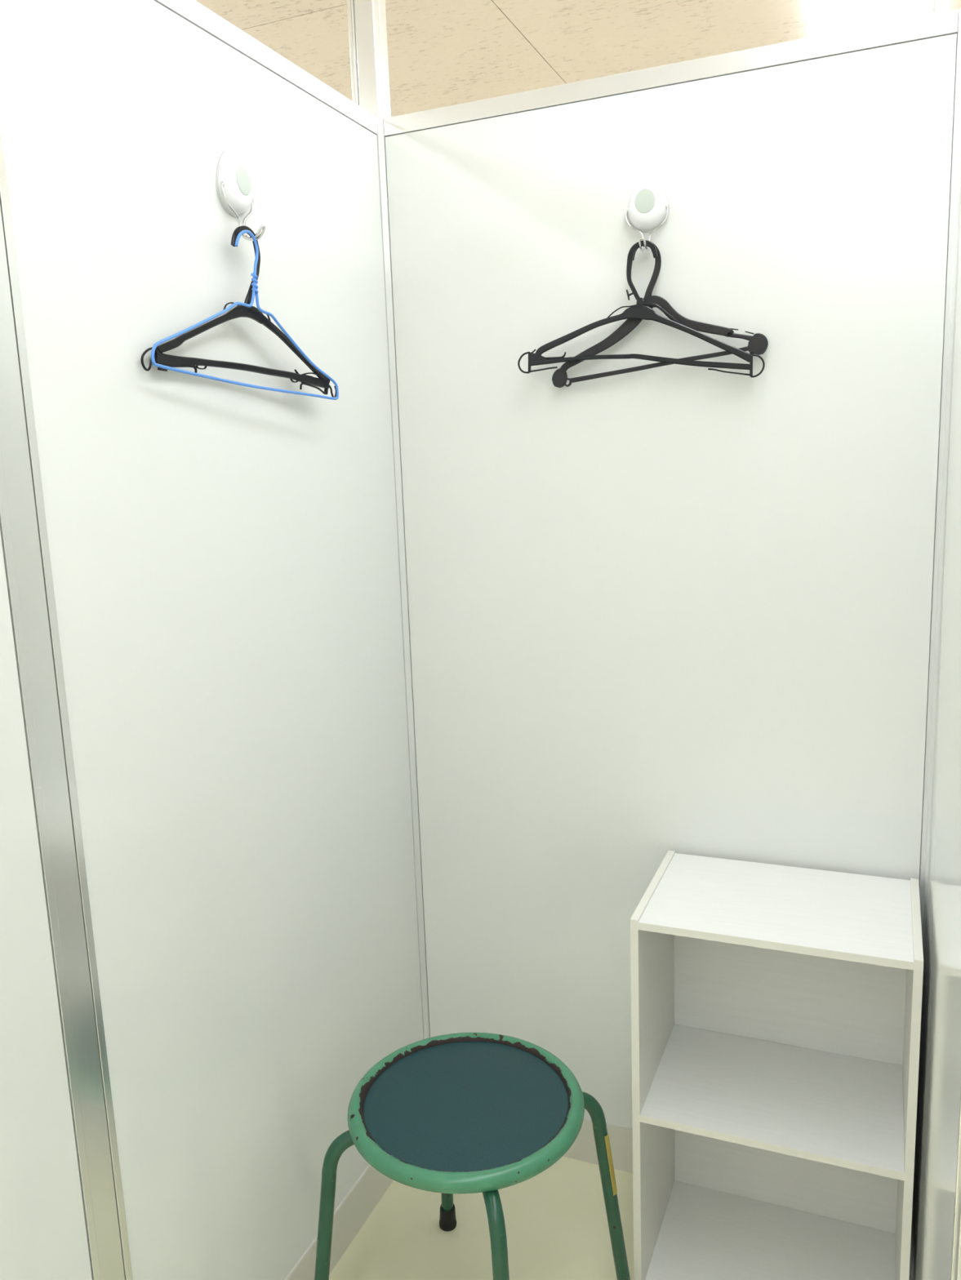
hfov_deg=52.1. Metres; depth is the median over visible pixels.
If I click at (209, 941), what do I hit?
wall
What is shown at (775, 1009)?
bookshelf
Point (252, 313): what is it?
clothes hanger
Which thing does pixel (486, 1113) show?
stool
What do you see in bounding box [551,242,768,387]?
clothes hanger
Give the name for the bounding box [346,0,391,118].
trim
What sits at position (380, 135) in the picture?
trim
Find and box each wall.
[0,0,423,1279]
[383,9,958,1173]
[908,89,960,1279]
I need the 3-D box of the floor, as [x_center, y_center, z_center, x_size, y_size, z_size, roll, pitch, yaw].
[0.141,1.140,1.695,10.010,0.050,10.920,2,11,22]
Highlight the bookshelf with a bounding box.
[630,850,923,1279]
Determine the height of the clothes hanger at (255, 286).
0.223 m
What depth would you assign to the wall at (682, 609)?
1.70 m
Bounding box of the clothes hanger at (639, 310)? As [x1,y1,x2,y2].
[517,240,764,377]
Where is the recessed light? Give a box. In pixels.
[815,0,934,35]
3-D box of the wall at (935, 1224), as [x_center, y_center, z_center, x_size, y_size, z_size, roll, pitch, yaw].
[0.393,0.254,0.720,0.055,2.018,1.900,2,11,22]
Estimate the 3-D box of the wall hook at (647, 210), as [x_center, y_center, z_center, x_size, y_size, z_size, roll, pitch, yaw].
[0.268,-0.699,1.605,0.073,0.126,0.051,2,11,22]
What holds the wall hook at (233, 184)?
attached to the wall at (209, 941)
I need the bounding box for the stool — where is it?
[314,1031,630,1279]
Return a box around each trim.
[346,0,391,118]
[375,116,430,1039]
[919,8,960,932]
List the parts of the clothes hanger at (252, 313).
slot frame, post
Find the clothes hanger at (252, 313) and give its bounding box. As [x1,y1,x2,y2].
[140,226,336,397]
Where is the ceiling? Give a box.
[195,0,960,116]
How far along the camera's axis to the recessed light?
2.44 m
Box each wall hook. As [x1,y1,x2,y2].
[215,147,265,241]
[625,173,669,252]
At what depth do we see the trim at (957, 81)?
1.52 m
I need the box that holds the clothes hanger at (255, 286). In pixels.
[151,230,338,399]
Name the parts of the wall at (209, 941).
panel, rail, baseboard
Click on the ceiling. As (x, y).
(442, 53)
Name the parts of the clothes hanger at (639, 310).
post, post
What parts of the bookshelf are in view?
panel, panel, panel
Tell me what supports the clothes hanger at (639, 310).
hanging from the wall hook at (647, 210)
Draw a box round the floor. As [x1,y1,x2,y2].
[328,1155,634,1279]

